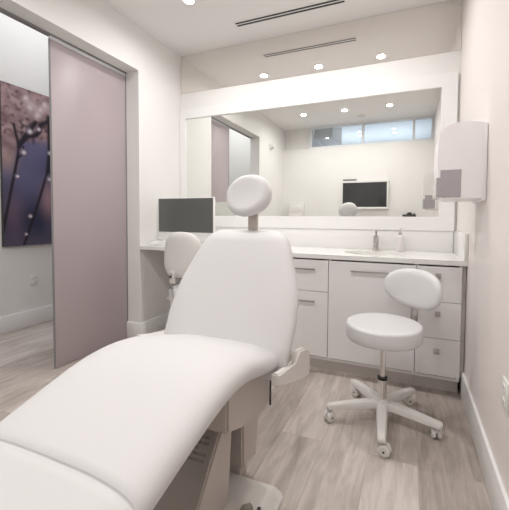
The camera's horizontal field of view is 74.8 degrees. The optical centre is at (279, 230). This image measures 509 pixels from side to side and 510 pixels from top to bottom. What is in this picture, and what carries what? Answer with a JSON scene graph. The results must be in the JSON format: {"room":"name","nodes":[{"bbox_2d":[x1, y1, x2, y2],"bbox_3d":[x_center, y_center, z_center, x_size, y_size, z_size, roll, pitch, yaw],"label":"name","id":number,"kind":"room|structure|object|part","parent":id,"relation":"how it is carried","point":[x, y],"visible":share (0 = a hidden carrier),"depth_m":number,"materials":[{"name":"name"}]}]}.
{"room":"examination room","nodes":[
{"label":"examination room","id":0,"kind":"room"},
{"bbox_2d":[0,13,52,316],"bbox_3d":[-3.030,-0.632,2.634,0.100,3.350,6.100,1,2,21],"label":"wall","id":1,"kind":"structure","parent":0,"point":[23,49],"depth_m":3.44,"materials":[{"name":"paint"}]},
{"bbox_2d":[0,80,51,246],"bbox_3d":[-2.518,-0.667,3.748,0.036,1.613,1.089,1,2,21],"label":"canvas painting","id":2,"kind":"object","parent":1,"relation":"attached to","point":[25,179],"visible":0.52,"depth_m":3.42,"materials":[{"name":"purple"}]},
{"bbox_3d":[-2.518,-0.667,3.749,0.035,1.613,1.089,1,2,21],"label":"stretcher frame","id":3,"kind":"part","parent":2,"relation":"part of","materials":[{"name":"grey"}]},
{"bbox_2d":[0,305,52,334],"bbox_3d":[-2.988,0.957,2.671,0.016,0.172,6.100,1,2,21],"label":"baseboard","id":4,"kind":"structure","parent":1,"relation":"attached to","point":[9,323],"depth_m":3.48,"materials":[{"name":"white"}]},
{"bbox_2d":[30,274,37,285],"bbox_3d":[-2.632,0.522,3.560,0.010,0.120,0.076,1,2,21],"label":"wall outlet","id":5,"kind":"object","parent":1,"relation":"attached to","point":[33,277],"visible":1,"depth_m":3.56,"materials":[{"name":"white plastic"}]},
{"bbox_2d":[0,0,181,322],"bbox_3d":[-1.754,-0.604,2.132,0.166,3.350,6.100,1,2,21],"label":"wall","id":6,"kind":"structure","parent":0,"point":[153,70],"depth_m":3.12,"materials":[{"name":"paint"}]},
{"bbox_2d":[0,7,126,73],"bbox_3d":[-1.703,-1.447,2.433,0.042,0.012,1.431,1,2,21],"label":"track","id":7,"kind":"object","parent":6,"relation":"attached to","point":[3,11],"visible":0.78,"depth_m":2.37,"materials":[{"name":"grey metal"}]},
{"bbox_2d":[48,35,126,367],"bbox_3d":[-1.578,-0.207,2.813,0.024,2.492,0.699,1,2,21],"label":"door","id":8,"kind":"structure","parent":6,"relation":"in","point":[87,119],"depth_m":2.75,"materials":[{"name":"pink glass"}]},
{"bbox_3d":[-1.568,-1.440,2.769,0.024,0.025,0.695,1,2,21],"label":"rail","id":9,"kind":"part","parent":8,"relation":"part of","materials":[{"name":"white metal"}]},
{"bbox_2d":[125,76,127,320],"bbox_3d":[-1.448,-0.214,3.141,0.018,2.500,0.006,1,2,21],"label":"door frame","id":10,"kind":"structure","parent":6,"relation":"attached to","point":[125,76],"depth_m":3.13,"materials":[{"name":"grey metal"}]},
{"bbox_2d":[127,312,168,337],"bbox_3d":[-1.272,0.941,3.424,0.182,0.172,0.609,1,2,21],"label":"baseboard","id":11,"kind":"structure","parent":6,"relation":"attached to","point":[156,324],"depth_m":3.19,"materials":[{"name":"white"}]},
{"bbox_2d":[0,320,492,509],"bbox_3d":[-1.091,1.134,1.930,4.295,0.100,6.100,1,2,21],"label":"floor","id":12,"kind":"structure","parent":0,"point":[315,463],"depth_m":1.72,"materials":[{"name":"grey wood"}]},
{"bbox_2d":[0,175,309,509],"bbox_3d":[-0.449,0.427,1.079,0.711,1.388,1.552,1,2,21],"label":"chair","id":13,"kind":"object","parent":12,"relation":"on","point":[167,419],"visible":1,"depth_m":1.08,"materials":[{"name":"white leather"}]},
{"bbox_2d":[0,441,132,509],"bbox_3d":[-0.628,0.644,0.564,0.564,0.233,0.449,1,2,21],"label":"cushion","id":14,"kind":"object","parent":13,"relation":"on","point":[32,476],"depth_m":0.70,"materials":[{"name":"white leather"}]},
{"bbox_2d":[0,334,278,509],"bbox_3d":[-0.399,0.520,1.139,0.580,0.228,0.796,1,2,21],"label":"seat cushion","id":15,"kind":"object","parent":13,"relation":"on","point":[123,420],"depth_m":0.90,"materials":[{"name":"white leather"}]},
{"bbox_3d":[-0.546,0.561,1.697,0.085,0.186,0.426,1,2,21],"label":"arm mount","id":16,"kind":"part","parent":13,"relation":"part of","materials":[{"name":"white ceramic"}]},
{"bbox_3d":[-0.416,0.897,1.220,0.315,0.356,0.290,1,2,21],"label":"panel","id":17,"kind":"part","parent":13,"relation":"part of","materials":[{"name":"beige plastic"}]},
{"bbox_3d":[-0.212,0.311,1.627,0.667,0.622,0.352,1,2,21],"label":"backrest","id":18,"kind":"part","parent":13,"relation":"part of","materials":[{"name":"white leather"}]},
{"bbox_3d":[-0.298,0.656,1.405,0.400,0.272,0.375,1,2,21],"label":"seat frame","id":19,"kind":"part","parent":13,"relation":"part of","materials":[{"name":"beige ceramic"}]},
{"bbox_3d":[-0.324,1.101,1.250,0.553,0.028,0.518,1,2,21],"label":"plate","id":20,"kind":"part","parent":13,"relation":"part of","materials":[{"name":"white plastic"}]},
{"bbox_3d":[-0.040,0.694,1.485,0.009,0.170,0.009,1,2,21],"label":"hinge rod","id":21,"kind":"part","parent":13,"relation":"part of","materials":[{"name":"grey metal"}]},
{"bbox_3d":[0.061,0.630,1.460,0.032,0.186,0.426,1,2,21],"label":"arm mount","id":22,"kind":"part","parent":13,"relation":"part of","materials":[{"name":"white plastic"}]},
{"bbox_2d":[164,232,200,304],"bbox_3d":[-0.702,0.528,2.763,0.519,1.056,0.534,-1,3,-37],"label":"desk chair","id":23,"kind":"object","parent":12,"relation":"on","point":[181,248],"visible":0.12,"depth_m":2.53,"materials":[{"name":"white plastic"}]},
{"bbox_3d":[-0.685,0.511,2.771,0.444,0.110,0.444,1,2,21],"label":"seat","id":24,"kind":"part","parent":23,"relation":"part of","materials":[{"name":"white plastic"}]},
{"bbox_3d":[-0.762,0.183,2.556,0.345,0.353,0.086,1,2,21],"label":"backrest","id":25,"kind":"part","parent":23,"relation":"part of","materials":[{"name":"white plastic"}]},
{"bbox_2d":[288,257,329,369],"bbox_3d":[0.254,0.629,2.817,0.458,0.865,0.630,1,2,21],"label":"vanity cabinet","id":26,"kind":"object","parent":12,"relation":"on","point":[312,274],"visible":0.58,"depth_m":2.51,"materials":[{"name":"white paint"}]},
{"bbox_3d":[0.147,0.283,2.522,0.260,0.012,0.027,1,2,21],"label":"handle","id":27,"kind":"part","parent":26,"relation":"part of","materials":[{"name":"silver metal"}]},
{"bbox_3d":[0.150,0.697,2.559,0.454,0.489,0.018,1,2,21],"label":"drawer","id":28,"kind":"part","parent":26,"relation":"part of","materials":[{"name":"white paint"}]},
{"bbox_3d":[0.153,0.331,2.546,0.454,0.234,0.018,1,2,21],"label":"drawer","id":29,"kind":"part","parent":26,"relation":"part of","materials":[{"name":"white paint"}]},
{"bbox_2d":[328,259,416,384],"bbox_3d":[0.747,0.639,2.623,0.600,0.865,0.630,1,2,21],"label":"vanity cabinet","id":30,"kind":"object","parent":12,"relation":"on","point":[354,287],"visible":0.72,"depth_m":2.38,"materials":[{"name":"white paint"}]},
{"bbox_2d":[140,243,467,266],"bbox_3d":[0.061,0.173,2.888,2.689,0.032,0.611,1,2,21],"label":"countertop","id":31,"kind":"structure","parent":30,"relation":"on","point":[412,257],"depth_m":2.46,"materials":[{"name":"white stone"}]},
{"bbox_2d":[148,241,164,245],"bbox_3d":[-1.157,0.117,3.194,0.157,0.039,0.120,1,2,16],"label":"card reader","id":32,"kind":"object","parent":31,"relation":"on","point":[154,243],"visible":0.81,"depth_m":3.17,"materials":[{"name":"white plastic"}]},
{"bbox_2d":[158,197,214,240],"bbox_3d":[-0.885,-0.089,3.162,0.644,0.456,0.180,1,2,21],"label":"computer monitor","id":33,"kind":"object","parent":31,"relation":"on","point":[195,216],"visible":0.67,"depth_m":3.13,"materials":[{"name":"dark grey screen glass"},{"name":"white plastic"}]},
{"bbox_2d":[345,260,405,263],"bbox_3d":[0.746,0.271,2.596,0.484,0.133,0.309,1,2,21],"label":"sink basin","id":34,"kind":"object","parent":31,"relation":"in","point":[345,260],"visible":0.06,"depth_m":2.46,"materials":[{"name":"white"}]},
{"bbox_2d":[372,230,379,250],"bbox_3d":[0.798,0.079,2.751,0.064,0.176,0.157,1,2,21],"label":"faucet","id":35,"kind":"object","parent":31,"relation":"on","point":[375,238],"visible":0.99,"depth_m":2.77,"materials":[{"name":"silver metal"}]},
{"bbox_2d":[396,228,404,251],"bbox_3d":[0.991,0.073,2.717,0.068,0.194,0.072,1,2,21],"label":"soap dispenser","id":36,"kind":"object","parent":31,"relation":"on","point":[400,241],"visible":0.99,"depth_m":2.69,"materials":[{"name":"white plastic"}]},
{"bbox_2d":[453,231,468,260],"bbox_3d":[1.304,0.095,2.396,0.020,0.178,0.611,1,2,21],"label":"side splash","id":37,"kind":"object","parent":31,"relation":"on","point":[460,239],"visible":1,"depth_m":2.28,"materials":[{"name":"white stone"}]},
{"bbox_3d":[0.640,0.290,2.328,0.270,0.012,0.027,1,2,21],"label":"handle","id":38,"kind":"part","parent":30,"relation":"part of","materials":[{"name":"silver metal"}]},
{"bbox_2d":[323,268,442,457],"bbox_3d":[0.619,0.667,1.897,0.592,0.863,0.617,2,3,37],"label":"stool","id":39,"kind":"object","parent":12,"relation":"on","point":[416,289],"visible":1,"depth_m":1.89,"materials":[{"name":"white plastic"}]},
{"bbox_3d":[0.423,1.000,1.921,0.296,0.053,0.060,0,2,-1],"label":"leg","id":40,"kind":"part","parent":39,"relation":"part of","materials":[{"name":"white plastic"}]},
{"bbox_3d":[0.541,0.995,2.086,0.060,0.053,0.296,0,2,-19],"label":"leg","id":41,"kind":"part","parent":39,"relation":"part of","materials":[{"name":"white plastic"}]},
{"bbox_3d":[0.544,1.008,1.758,0.060,0.053,0.296,1,2,17],"label":"leg","id":42,"kind":"part","parent":39,"relation":"part of","materials":[{"name":"white plastic"}]},
{"bbox_3d":[0.599,0.570,1.906,0.422,0.092,0.422,1,2,21],"label":"seat","id":43,"kind":"part","parent":39,"relation":"part of","materials":[{"name":"white leather"}]},
{"bbox_3d":[0.735,0.999,2.025,0.296,0.053,0.060,-1,3,-36],"label":"leg","id":44,"kind":"part","parent":39,"relation":"part of","materials":[{"name":"white plastic"}]},
{"bbox_3d":[0.823,0.352,2.017,0.101,0.239,0.410,-1,2,-29],"label":"backrest","id":45,"kind":"part","parent":39,"relation":"part of","materials":[{"name":"white plastic"}]},
{"bbox_3d":[0.736,1.006,1.822,0.296,0.053,0.060,2,3,35],"label":"leg","id":46,"kind":"part","parent":39,"relation":"part of","materials":[{"name":"white plastic"}]},
{"bbox_2d":[414,264,465,392],"bbox_3d":[1.165,0.649,2.458,0.297,0.865,0.630,1,2,21],"label":"vanity cabinet","id":47,"kind":"object","parent":12,"relation":"on","point":[439,361],"visible":0.75,"depth_m":2.18,"materials":[{"name":"white paint"}]},
{"bbox_3d":[1.049,0.837,2.210,0.270,0.247,0.018,1,2,21],"label":"drawer","id":48,"kind":"part","parent":47,"relation":"part of","materials":[{"name":"white paint"}]},
{"bbox_3d":[1.051,0.590,2.201,0.270,0.240,0.018,1,2,21],"label":"drawer","id":49,"kind":"part","parent":47,"relation":"part of","materials":[{"name":"white paint"}]},
{"bbox_3d":[1.053,0.350,2.192,0.270,0.232,0.018,1,2,21],"label":"drawer","id":50,"kind":"part","parent":47,"relation":"part of","materials":[{"name":"white paint"}]},
{"bbox_2d":[102,0,449,56],"bbox_3d":[-0.425,-1.867,1.627,2.957,0.120,3.384,1,2,21],"label":"ceiling","id":51,"kind":"structure","parent":0,"point":[206,25],"depth_m":2.87,"materials":[{"name":"white paint"}]},
{"bbox_2d":[181,0,195,5],"bbox_3d":[-0.726,-1.845,2.660,0.116,0.006,0.116,1,2,21],"label":"recessed light","id":52,"kind":"object","parent":51,"relation":"in","point":[187,2],"visible":1,"depth_m":2.68,"materials":[{"name":"white plastic"}]},
{"bbox_2d":[234,0,345,27],"bbox_3d":[0.065,-1.846,2.810,0.980,0.004,0.084,1,2,21],"label":"ceiling vent","id":53,"kind":"object","parent":51,"relation":"in","point":[327,3],"visible":1,"depth_m":2.80,"materials":[{"name":"dark grey metal"}]},
{"bbox_2d":[181,0,462,230],"bbox_3d":[0.246,-0.406,3.189,2.791,2.906,0.120,1,2,21],"label":"wall","id":54,"kind":"structure","parent":0,"point":[448,62],"depth_m":2.99,"materials":[{"name":"paint"}]},
{"bbox_2d":[180,72,457,230],"bbox_3d":[0.168,-0.654,3.132,2.670,1.257,0.028,1,2,21],"label":"framed mirror","id":55,"kind":"object","parent":54,"relation":"attached to","point":[360,157],"visible":0.77,"depth_m":3.01,"materials":[{"name":"white mirror"}]},
{"bbox_2d":[181,0,461,93],"bbox_3d":[0.187,-1.656,3.102,2.685,0.399,0.006,1,2,21],"label":"mirror","id":56,"kind":"object","parent":54,"relation":"attached to","point":[436,28],"visible":1,"depth_m":2.98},
{"bbox_2d":[200,227,452,252],"bbox_3d":[0.160,0.061,3.162,2.668,0.172,0.021,1,2,21],"label":"backsplash","id":57,"kind":"structure","parent":54,"relation":"attached to","point":[424,241],"depth_m":2.92,"materials":[{"name":"white stone"}]},
{"bbox_2d":[456,0,508,497],"bbox_3d":[0.624,-0.302,0.452,0.120,2.906,4.700,1,2,21],"label":"wall","id":58,"kind":"structure","parent":0,"point":[484,79],"depth_m":1.56,"materials":[{"name":"paint"}]},
{"bbox_2d":[432,121,487,202],"bbox_3d":[0.975,-0.356,1.812,0.226,0.398,0.304,1,2,21],"label":"dispenser","id":59,"kind":"object","parent":58,"relation":"attached to","point":[461,150],"visible":1,"depth_m":1.68,"materials":[{"name":"white plastic"}]},
{"bbox_3d":[1.070,-0.345,1.775,0.019,0.380,0.304,1,2,21],"label":"plate","id":60,"kind":"part","parent":59,"relation":"part of","materials":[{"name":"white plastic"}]},
{"bbox_2d":[460,371,508,509],"bbox_3d":[0.730,1.047,0.982,0.016,0.172,2.604,1,2,21],"label":"baseboard","id":61,"kind":"structure","parent":58,"relation":"attached to","point":[499,499],"depth_m":1.50,"materials":[{"name":"white wood"}]},
{"bbox_2d":[501,375,508,415],"bbox_3d":[0.847,0.616,1.246,0.010,0.120,0.076,1,2,21],"label":"wall outlet","id":62,"kind":"object","parent":58,"relation":"attached to","point":[505,385],"visible":1,"depth_m":1.23,"materials":[{"name":"white plastic"}]}
]}

